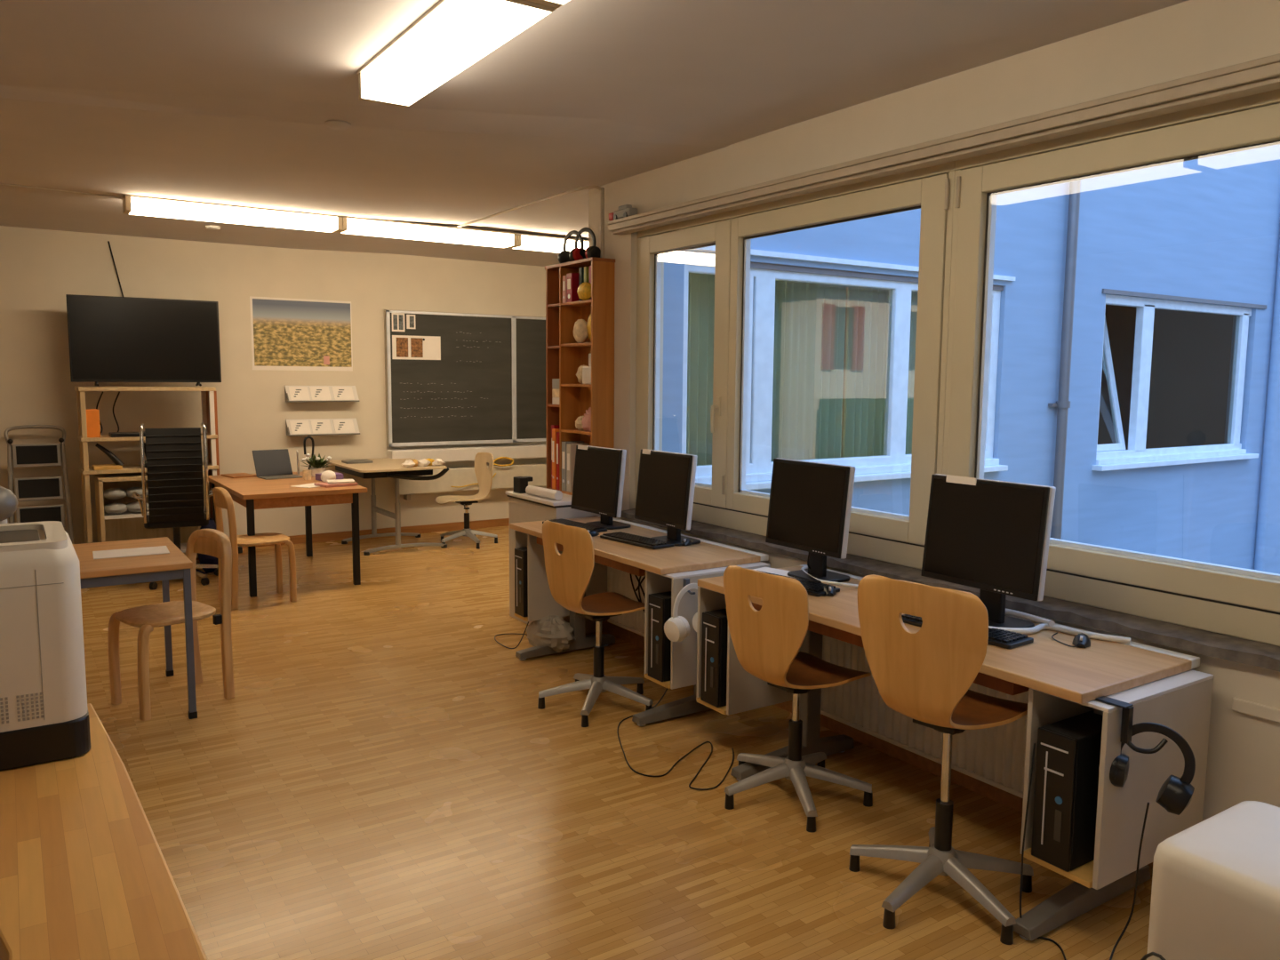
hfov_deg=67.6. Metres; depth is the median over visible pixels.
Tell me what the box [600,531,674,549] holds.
keyboard
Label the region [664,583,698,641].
headphones
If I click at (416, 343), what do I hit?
picture
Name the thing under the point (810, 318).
curtain
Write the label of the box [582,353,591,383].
box
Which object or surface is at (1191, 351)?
wall
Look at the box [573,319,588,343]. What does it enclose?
cloth bundle
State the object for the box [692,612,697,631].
ear cup
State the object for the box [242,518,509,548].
baseboard
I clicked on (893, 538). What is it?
window
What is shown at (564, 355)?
bookcase
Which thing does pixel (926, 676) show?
swivel chair
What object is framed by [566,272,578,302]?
binder
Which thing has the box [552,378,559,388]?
box
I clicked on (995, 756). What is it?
radiator
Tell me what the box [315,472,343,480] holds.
box
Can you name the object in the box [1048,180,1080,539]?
pipe
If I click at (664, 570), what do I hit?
computer desk
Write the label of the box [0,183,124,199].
cable
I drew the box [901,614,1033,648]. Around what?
keyboard
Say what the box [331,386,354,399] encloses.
leaflet
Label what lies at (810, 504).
monitor
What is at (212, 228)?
smoke detector
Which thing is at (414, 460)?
paper scrap
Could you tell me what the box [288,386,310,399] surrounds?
leaflet
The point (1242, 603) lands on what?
window
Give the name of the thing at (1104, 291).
trim
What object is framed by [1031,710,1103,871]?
computer tower
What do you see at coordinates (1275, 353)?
pipe
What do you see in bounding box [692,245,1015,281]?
trim
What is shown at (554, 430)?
binder
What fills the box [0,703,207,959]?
countertop
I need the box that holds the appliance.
[1146,800,1279,959]
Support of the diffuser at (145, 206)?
attached to the ceiling lamp at (133, 204)
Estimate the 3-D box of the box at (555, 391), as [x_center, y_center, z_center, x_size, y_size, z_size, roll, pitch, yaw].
[-0.507,-0.572,6.290,0.110,0.055,0.100,-4,7,-33]
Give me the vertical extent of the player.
0.030 m
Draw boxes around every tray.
[0,529,39,543]
[386,467,448,479]
[387,444,546,462]
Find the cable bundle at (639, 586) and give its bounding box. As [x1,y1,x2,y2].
[629,573,645,612]
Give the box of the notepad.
[326,479,355,483]
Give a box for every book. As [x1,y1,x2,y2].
[578,267,583,300]
[584,266,588,282]
[588,265,591,299]
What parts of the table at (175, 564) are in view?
steel frame, leg, leg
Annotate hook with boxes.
[683,577,695,594]
[1095,696,1167,753]
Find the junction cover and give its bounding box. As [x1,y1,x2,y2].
[324,120,351,130]
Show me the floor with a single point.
(382, 777)
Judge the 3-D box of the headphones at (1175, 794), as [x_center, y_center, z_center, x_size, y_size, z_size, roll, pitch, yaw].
[1.396,0.784,2.632,0.234,0.241,0.101,4,7,32]
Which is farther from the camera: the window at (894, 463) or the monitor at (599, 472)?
the window at (894, 463)
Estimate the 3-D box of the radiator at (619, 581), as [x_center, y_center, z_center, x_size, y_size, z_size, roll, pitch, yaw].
[0.198,0.683,5.278,0.090,0.480,1.300,-4,7,-33]
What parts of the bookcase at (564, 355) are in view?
panel, shelf, shelf, shelf, shelf, shelf, shelf, shelf, shelf, panel, panel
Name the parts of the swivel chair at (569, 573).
arm, arm, arm, seat plate, arm, arm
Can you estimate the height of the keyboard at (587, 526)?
0.021 m
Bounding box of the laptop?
[252,448,303,479]
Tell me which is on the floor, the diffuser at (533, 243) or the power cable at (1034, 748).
the power cable at (1034, 748)
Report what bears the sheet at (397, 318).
attached to the chalkboard
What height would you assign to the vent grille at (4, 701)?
0.046 m
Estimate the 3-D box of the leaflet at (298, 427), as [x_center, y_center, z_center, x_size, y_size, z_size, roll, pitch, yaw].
[-3.188,-0.495,8.965,0.170,0.125,0.090,-4,7,-33]
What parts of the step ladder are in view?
rail, tread frame, tread frame, tread frame, rail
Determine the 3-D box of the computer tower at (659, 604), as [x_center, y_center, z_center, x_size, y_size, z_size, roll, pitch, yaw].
[0.235,0.720,4.522,0.403,0.390,0.120,-4,7,-33]
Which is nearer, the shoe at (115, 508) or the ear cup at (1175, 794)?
the ear cup at (1175, 794)
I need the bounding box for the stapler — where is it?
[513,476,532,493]
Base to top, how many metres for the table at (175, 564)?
0.740 m
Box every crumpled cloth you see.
[575,416,584,431]
[581,407,591,437]
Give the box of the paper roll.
[525,485,562,500]
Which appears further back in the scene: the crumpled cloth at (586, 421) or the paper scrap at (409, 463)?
the paper scrap at (409, 463)
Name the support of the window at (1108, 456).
in the wall at (1207, 228)
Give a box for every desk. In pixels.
[326,457,448,555]
[509,515,770,726]
[696,564,1213,940]
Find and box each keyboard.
[542,518,607,532]
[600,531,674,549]
[759,570,839,596]
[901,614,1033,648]
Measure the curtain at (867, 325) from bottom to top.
2.750 m
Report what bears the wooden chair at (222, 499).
on the floor
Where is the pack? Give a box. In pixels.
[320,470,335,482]
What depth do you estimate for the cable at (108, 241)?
8.06 m
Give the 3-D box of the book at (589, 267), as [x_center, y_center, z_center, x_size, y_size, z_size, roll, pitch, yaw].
[-0.258,-1.216,5.916,0.120,0.210,0.035,-4,7,-33]
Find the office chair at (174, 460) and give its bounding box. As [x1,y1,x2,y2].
[132,423,218,589]
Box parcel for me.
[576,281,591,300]
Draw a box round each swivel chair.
[435,452,497,548]
[537,520,653,727]
[723,564,872,832]
[848,574,1033,944]
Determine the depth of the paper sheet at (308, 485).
7.32 m
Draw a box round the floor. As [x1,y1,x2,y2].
[80,525,1152,959]
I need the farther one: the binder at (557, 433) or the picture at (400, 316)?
the picture at (400, 316)
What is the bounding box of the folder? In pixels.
[220,472,256,478]
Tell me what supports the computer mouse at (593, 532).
on the computer desk at (664, 570)
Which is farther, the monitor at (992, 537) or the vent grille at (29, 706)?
the monitor at (992, 537)
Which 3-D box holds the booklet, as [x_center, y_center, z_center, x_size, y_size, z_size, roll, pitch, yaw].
[-2.352,0.032,7.392,0.260,0.020,0.200,-6,9,-45]
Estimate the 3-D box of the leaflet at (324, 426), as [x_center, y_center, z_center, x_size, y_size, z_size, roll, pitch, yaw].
[-3.026,-0.505,9.072,0.180,0.125,0.090,-4,7,-33]
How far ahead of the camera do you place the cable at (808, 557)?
4.12 m
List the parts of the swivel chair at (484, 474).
arm, arm, seat plate, arm, arm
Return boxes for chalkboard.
[384,309,546,466]
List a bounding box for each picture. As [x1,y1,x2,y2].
[392,314,397,329]
[396,337,407,357]
[398,314,403,329]
[409,316,414,327]
[410,337,423,357]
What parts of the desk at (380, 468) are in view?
under frame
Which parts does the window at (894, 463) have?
roller casing, sill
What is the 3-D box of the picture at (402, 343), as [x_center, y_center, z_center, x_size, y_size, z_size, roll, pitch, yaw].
[-2.344,-1.308,9.418,0.120,0.188,0.002,-4,7,-33]
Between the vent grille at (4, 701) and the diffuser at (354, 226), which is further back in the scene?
the diffuser at (354, 226)
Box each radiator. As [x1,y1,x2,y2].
[394,463,546,500]
[607,566,645,636]
[820,634,1028,798]
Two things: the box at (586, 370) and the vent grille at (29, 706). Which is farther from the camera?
the box at (586, 370)
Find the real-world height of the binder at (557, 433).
0.380 m
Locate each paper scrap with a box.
[400,459,415,467]
[411,458,418,466]
[417,458,430,466]
[424,458,434,465]
[432,458,445,465]
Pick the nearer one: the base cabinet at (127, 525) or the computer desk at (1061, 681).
the computer desk at (1061, 681)
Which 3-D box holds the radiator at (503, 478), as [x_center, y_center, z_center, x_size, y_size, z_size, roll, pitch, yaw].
[-1.433,-0.006,10.178,2.400,0.300,0.130,-4,7,-33]
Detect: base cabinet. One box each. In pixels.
[94,472,205,557]
[505,490,602,633]
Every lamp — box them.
[0,486,18,524]
[121,193,588,252]
[303,435,314,469]
[356,0,569,107]
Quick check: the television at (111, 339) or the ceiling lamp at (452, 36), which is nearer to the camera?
the ceiling lamp at (452, 36)
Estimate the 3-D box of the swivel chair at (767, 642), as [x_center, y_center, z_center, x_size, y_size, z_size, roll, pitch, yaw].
[0.581,0.764,3.653,0.583,0.911,0.562,-4,8,-37]
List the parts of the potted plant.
pot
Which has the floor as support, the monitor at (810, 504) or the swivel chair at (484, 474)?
the swivel chair at (484, 474)
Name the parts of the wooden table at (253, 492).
leg, leg, leg, leg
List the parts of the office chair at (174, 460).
armrest, rail, seat, arm, rail, arm, armrest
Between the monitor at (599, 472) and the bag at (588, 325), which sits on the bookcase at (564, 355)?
the bag at (588, 325)
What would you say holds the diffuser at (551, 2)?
attached to the ceiling lamp at (452, 36)
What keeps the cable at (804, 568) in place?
on the computer desk at (1061, 681)
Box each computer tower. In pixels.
[514,546,527,616]
[648,591,671,681]
[700,608,727,707]
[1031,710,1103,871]
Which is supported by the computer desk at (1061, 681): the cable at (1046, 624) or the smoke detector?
the cable at (1046, 624)
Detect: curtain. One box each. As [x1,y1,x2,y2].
[686,272,846,465]
[842,286,918,457]
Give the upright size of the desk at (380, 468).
0.785 m
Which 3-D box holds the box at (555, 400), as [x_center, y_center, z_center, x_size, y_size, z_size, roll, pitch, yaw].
[-0.507,-0.522,6.296,0.110,0.045,0.100,-4,7,-33]
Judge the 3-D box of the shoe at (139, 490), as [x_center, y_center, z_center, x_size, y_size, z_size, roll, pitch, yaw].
[-4.121,0.102,7.824,0.177,0.094,0.207,-4,7,-33]
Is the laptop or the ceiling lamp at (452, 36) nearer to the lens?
the ceiling lamp at (452, 36)
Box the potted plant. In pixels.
[299,453,331,476]
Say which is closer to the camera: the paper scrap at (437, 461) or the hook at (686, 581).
the hook at (686, 581)
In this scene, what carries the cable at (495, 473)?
attached to the radiator at (503, 478)
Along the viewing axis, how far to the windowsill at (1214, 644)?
3.36 m
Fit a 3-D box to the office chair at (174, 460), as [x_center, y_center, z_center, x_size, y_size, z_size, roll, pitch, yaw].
[-3.580,0.170,7.361,0.633,1.236,0.635,-3,7,-28]
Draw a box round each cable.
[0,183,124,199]
[96,391,103,433]
[107,240,123,296]
[112,391,119,431]
[450,472,495,487]
[457,185,602,227]
[494,621,528,648]
[616,688,734,790]
[800,566,858,587]
[807,552,810,568]
[988,608,1130,643]
[1019,743,1066,959]
[1108,802,1149,959]
[1140,952,1165,959]
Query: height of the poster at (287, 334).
0.665 m
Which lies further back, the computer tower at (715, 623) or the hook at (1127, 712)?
the computer tower at (715, 623)
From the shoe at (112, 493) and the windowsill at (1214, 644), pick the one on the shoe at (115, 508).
the shoe at (112, 493)
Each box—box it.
[85,408,100,437]
[92,464,122,470]
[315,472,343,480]
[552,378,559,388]
[552,388,559,397]
[552,397,559,404]
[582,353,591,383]
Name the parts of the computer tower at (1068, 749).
panel, drive trim, drive trim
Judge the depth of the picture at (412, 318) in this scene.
9.45 m
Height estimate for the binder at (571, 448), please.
0.310 m
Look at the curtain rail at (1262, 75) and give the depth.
3.47 m
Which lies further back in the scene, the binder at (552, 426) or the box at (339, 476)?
the box at (339, 476)
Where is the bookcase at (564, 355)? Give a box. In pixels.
[544,256,615,495]
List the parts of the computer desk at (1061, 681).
holder panel, holder panel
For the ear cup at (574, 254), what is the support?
on the headphones at (594, 251)
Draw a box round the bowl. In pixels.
[576,364,587,383]
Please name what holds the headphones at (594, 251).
on the bookcase at (564, 355)
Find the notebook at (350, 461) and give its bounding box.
[341,459,372,463]
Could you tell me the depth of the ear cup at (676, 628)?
4.17 m
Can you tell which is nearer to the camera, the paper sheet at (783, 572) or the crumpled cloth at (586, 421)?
the paper sheet at (783, 572)
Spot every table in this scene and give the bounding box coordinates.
[72,536,197,719]
[208,471,367,597]
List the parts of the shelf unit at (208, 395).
post, post, shelf, shelf, shelf, post, panel, post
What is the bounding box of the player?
[108,431,145,437]
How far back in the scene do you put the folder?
7.98 m
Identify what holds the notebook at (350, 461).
on the desk at (380, 468)
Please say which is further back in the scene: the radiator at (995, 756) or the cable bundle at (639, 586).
the cable bundle at (639, 586)
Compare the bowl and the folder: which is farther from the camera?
the folder
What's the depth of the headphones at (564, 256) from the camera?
6.11 m
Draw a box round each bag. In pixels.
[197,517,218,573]
[526,615,575,652]
[586,314,591,340]
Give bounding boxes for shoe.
[103,488,126,499]
[104,502,127,514]
[125,487,148,497]
[127,501,148,512]
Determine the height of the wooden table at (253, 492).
0.750 m
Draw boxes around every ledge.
[284,385,359,401]
[285,418,359,436]
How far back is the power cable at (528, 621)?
5.69 m
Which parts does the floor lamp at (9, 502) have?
stem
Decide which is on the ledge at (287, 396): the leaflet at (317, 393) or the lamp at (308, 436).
the leaflet at (317, 393)
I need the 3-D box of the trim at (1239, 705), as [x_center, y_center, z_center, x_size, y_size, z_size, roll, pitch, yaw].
[2.802,0.852,1.456,0.015,0.040,3.560,-4,7,-33]
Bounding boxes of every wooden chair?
[108,528,234,720]
[212,487,296,609]
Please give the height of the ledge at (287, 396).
0.152 m
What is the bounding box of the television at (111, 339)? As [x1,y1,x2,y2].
[65,294,221,386]
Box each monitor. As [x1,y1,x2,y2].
[570,444,631,529]
[634,448,700,545]
[765,457,855,583]
[920,473,1055,627]
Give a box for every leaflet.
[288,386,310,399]
[289,420,311,434]
[309,386,331,399]
[310,419,332,433]
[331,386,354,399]
[332,419,355,432]
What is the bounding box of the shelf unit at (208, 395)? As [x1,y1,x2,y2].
[74,386,219,543]
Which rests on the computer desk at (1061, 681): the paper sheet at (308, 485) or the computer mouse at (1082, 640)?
the computer mouse at (1082, 640)
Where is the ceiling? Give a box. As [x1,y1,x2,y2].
[0,0,1188,266]
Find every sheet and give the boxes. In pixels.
[92,545,169,559]
[291,482,319,487]
[391,312,404,331]
[392,335,440,359]
[406,314,415,328]
[752,567,793,577]
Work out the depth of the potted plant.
8.03 m
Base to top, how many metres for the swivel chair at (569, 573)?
0.924 m
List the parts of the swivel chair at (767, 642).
arm, arm, seat plate, arm, arm, arm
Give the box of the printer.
[0,520,90,770]
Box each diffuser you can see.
[128,197,337,231]
[342,217,513,247]
[512,235,588,252]
[546,0,569,4]
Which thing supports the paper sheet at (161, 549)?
on the table at (175, 564)
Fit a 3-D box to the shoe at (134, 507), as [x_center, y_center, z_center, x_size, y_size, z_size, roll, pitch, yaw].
[-4.121,0.221,7.840,0.178,0.093,0.220,-4,7,-33]
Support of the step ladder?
on the floor
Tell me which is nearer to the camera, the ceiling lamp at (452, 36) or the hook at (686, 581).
the ceiling lamp at (452, 36)
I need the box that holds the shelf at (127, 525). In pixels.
[104,509,204,552]
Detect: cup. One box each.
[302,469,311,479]
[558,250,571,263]
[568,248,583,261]
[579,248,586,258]
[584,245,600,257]
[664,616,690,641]
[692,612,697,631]
[1098,754,1129,787]
[1155,774,1194,815]
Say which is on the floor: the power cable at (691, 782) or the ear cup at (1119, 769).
the power cable at (691, 782)
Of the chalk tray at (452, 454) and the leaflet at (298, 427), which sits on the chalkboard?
the chalk tray at (452, 454)
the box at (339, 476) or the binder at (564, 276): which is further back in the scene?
the box at (339, 476)
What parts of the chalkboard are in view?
writing panel, cable coil, panel frame, writing panel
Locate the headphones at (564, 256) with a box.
[558,230,586,263]
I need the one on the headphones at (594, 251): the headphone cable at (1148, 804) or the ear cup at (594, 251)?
the ear cup at (594, 251)
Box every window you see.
[634,160,955,569]
[681,255,1007,489]
[942,88,1279,646]
[1091,294,1258,471]
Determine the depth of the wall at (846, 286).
10.90 m
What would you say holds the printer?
on the countertop
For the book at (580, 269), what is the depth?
5.97 m
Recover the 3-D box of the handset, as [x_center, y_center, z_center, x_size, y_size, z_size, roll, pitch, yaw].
[-4.295,-0.197,7.737,0.200,0.206,0.056,-4,7,-33]
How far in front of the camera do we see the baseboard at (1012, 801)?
4.05 m
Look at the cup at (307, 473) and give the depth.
7.76 m
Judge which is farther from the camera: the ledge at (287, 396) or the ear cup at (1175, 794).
the ledge at (287, 396)
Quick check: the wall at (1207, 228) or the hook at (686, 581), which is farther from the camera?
the wall at (1207, 228)
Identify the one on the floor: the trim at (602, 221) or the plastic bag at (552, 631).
the plastic bag at (552, 631)
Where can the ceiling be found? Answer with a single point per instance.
(217, 101)
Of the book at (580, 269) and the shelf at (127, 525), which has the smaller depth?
the book at (580, 269)
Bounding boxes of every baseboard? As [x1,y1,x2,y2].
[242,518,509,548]
[602,620,1153,868]
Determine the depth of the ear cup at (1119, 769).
2.64 m
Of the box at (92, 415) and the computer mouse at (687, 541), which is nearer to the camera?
the computer mouse at (687, 541)
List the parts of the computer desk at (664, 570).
holder panel, holder panel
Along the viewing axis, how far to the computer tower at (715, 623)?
4.06 m
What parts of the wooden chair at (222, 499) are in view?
seat, leg, leg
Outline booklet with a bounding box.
[313,481,357,487]
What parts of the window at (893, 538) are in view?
sash, handle, sash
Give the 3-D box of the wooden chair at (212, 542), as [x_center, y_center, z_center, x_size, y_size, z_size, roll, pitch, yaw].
[-2.290,0.675,4.679,0.418,0.826,0.467,6,8,40]
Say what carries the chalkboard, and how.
attached to the wall at (38, 268)
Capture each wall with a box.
[0,225,546,543]
[588,0,1279,821]
[662,144,1279,574]
[840,286,847,457]
[1097,304,1233,449]
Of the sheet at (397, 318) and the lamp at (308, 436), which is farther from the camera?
the sheet at (397, 318)
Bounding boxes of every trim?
[600,187,604,257]
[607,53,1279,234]
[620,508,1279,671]
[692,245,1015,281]
[1101,288,1267,309]
[1232,697,1279,723]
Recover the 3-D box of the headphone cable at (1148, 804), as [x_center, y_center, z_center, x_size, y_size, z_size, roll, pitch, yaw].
[1.306,1.125,2.509,0.097,0.452,0.367,2,6,16]
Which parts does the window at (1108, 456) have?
tilted sash, sill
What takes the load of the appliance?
on the floor
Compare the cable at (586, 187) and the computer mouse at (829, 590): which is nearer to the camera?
the computer mouse at (829, 590)
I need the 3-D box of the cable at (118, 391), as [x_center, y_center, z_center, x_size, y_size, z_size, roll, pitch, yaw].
[-4.307,-0.550,7.872,0.060,0.358,0.109,-4,7,-33]
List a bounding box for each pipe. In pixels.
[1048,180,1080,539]
[1253,236,1279,571]
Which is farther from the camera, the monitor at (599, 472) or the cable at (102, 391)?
the cable at (102, 391)
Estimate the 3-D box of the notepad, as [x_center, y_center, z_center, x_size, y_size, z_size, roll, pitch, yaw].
[-2.324,0.011,7.420,0.200,0.015,0.180,-2,7,-22]
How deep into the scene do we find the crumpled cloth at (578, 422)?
6.06 m
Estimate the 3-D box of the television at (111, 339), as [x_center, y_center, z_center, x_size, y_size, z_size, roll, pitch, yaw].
[-4.087,-1.142,7.920,1.120,0.724,0.194,-4,7,-33]
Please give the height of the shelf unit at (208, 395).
1.490 m
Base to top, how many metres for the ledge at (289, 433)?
0.152 m
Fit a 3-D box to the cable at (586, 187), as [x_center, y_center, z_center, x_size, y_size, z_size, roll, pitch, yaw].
[-0.853,-1.872,6.596,0.120,0.018,1.976,-4,8,-37]
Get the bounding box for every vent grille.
[0,697,8,724]
[16,692,43,721]
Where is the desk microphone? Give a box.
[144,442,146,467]
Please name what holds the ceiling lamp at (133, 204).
attached to the ceiling
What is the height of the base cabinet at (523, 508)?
0.845 m
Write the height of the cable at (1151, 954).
0.616 m
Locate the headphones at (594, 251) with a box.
[568,227,600,261]
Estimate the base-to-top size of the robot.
0.085 m
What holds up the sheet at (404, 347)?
attached to the chalkboard
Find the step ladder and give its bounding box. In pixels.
[3,424,74,543]
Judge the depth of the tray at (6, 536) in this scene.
1.82 m
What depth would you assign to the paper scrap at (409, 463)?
8.52 m
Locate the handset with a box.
[95,443,124,465]
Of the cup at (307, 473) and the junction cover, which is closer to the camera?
the junction cover
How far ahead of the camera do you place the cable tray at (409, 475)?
8.58 m
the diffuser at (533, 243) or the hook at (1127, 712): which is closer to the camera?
the hook at (1127, 712)
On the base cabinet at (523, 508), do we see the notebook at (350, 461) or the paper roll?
the paper roll
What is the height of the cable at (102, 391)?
0.358 m
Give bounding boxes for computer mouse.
[587,529,599,536]
[678,537,692,545]
[821,584,836,596]
[1051,632,1090,647]
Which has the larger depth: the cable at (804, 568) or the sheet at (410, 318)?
the sheet at (410, 318)
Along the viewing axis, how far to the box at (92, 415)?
7.60 m
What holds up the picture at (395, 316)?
attached to the sheet at (397, 318)
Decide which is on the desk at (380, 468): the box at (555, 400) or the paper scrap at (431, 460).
the paper scrap at (431, 460)
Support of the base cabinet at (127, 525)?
on the floor
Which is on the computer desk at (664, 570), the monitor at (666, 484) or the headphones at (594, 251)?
the monitor at (666, 484)
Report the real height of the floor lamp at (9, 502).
1.287 m
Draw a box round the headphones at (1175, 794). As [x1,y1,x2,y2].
[1098,722,1195,815]
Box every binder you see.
[551,424,559,487]
[552,428,559,489]
[556,432,559,489]
[561,440,583,490]
[562,275,566,303]
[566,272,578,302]
[566,442,589,492]
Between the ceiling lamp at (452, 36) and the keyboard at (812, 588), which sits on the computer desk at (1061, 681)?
the keyboard at (812, 588)
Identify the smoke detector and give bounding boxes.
[205,225,220,230]
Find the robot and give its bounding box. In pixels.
[608,204,637,220]
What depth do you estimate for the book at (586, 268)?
5.92 m
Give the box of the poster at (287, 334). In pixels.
[249,296,352,371]
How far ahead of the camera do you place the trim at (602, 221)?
5.90 m
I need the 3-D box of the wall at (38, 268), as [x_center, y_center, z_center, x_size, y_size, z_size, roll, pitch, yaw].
[-2.704,-0.837,9.479,10.400,3.000,0.250,-4,7,-33]
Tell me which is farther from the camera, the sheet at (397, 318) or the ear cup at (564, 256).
the sheet at (397, 318)
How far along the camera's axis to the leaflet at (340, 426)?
9.19 m
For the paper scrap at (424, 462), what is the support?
on the desk at (380, 468)
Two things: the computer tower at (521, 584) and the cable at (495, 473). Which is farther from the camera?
the cable at (495, 473)
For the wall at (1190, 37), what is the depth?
3.52 m
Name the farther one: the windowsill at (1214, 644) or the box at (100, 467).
the box at (100, 467)

